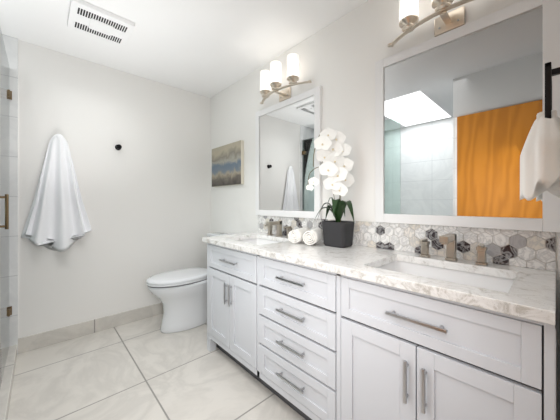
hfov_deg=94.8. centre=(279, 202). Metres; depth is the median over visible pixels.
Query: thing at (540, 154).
towel
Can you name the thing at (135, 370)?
floor
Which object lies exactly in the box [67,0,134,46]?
ceiling vent
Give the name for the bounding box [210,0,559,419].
wall
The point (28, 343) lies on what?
baseboard
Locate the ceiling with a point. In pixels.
(201, 47)
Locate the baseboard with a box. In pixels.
[18,302,163,353]
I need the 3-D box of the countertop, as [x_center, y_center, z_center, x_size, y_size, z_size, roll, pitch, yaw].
[0.240,0.290,1.536,0.563,0.034,1.917,0,0,-43]
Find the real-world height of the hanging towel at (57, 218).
0.972 m
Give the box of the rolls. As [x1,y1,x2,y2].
[288,227,322,244]
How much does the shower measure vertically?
2.118 m
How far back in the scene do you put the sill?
1.57 m
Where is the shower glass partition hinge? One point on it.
(10, 92)
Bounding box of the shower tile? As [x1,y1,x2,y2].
[2,34,17,353]
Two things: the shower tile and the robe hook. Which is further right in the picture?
the robe hook
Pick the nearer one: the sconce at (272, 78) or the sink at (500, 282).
the sink at (500, 282)
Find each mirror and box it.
[255,86,321,218]
[375,0,559,232]
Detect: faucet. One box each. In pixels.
[264,221,291,237]
[419,233,487,265]
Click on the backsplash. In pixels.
(520, 248)
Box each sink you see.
[236,238,278,244]
[377,261,513,292]
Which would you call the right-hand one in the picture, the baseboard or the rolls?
the rolls
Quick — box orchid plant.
[306,128,354,247]
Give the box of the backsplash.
[258,215,555,270]
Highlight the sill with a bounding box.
[0,345,16,419]
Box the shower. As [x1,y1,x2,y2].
[0,28,8,387]
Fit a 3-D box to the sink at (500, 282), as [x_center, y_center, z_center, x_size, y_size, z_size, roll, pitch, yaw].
[0.657,0.377,1.077,0.407,0.139,0.532,0,0,-43]
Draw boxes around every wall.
[18,40,209,337]
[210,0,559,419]
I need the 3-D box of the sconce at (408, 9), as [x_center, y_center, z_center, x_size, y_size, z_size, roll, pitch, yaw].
[0.795,-0.993,1.240,0.160,0.265,0.602,0,0,-43]
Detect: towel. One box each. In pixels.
[21,134,91,251]
[520,110,559,200]
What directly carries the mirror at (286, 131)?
attached to the wall at (340, 58)
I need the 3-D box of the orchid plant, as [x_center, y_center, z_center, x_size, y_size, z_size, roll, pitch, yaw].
[0.326,-0.101,1.641,0.292,0.746,0.202,0,0,18]
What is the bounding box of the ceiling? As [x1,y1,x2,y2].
[0,0,368,97]
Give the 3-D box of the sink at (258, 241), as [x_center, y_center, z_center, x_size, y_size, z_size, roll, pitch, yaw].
[-0.165,0.377,1.959,0.407,0.139,0.532,0,0,-43]
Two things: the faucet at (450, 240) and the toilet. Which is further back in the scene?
the toilet
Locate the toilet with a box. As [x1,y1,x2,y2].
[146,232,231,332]
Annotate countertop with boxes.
[202,232,555,324]
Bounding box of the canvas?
[212,140,243,186]
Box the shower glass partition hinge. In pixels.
[9,90,11,315]
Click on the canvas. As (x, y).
(227, 160)
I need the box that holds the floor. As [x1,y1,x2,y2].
[7,313,305,419]
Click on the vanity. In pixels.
(355, 332)
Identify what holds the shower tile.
attached to the wall at (146, 202)
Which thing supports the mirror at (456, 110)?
attached to the wall at (340, 58)
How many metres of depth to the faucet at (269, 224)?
2.09 m
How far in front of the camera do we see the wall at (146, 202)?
2.41 m
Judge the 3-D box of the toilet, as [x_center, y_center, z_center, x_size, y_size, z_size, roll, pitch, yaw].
[-0.866,0.747,2.529,0.818,0.846,0.406,0,0,-43]
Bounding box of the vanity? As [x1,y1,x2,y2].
[202,221,555,419]
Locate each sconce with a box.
[260,53,311,103]
[388,0,473,46]
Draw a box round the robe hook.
[115,144,121,149]

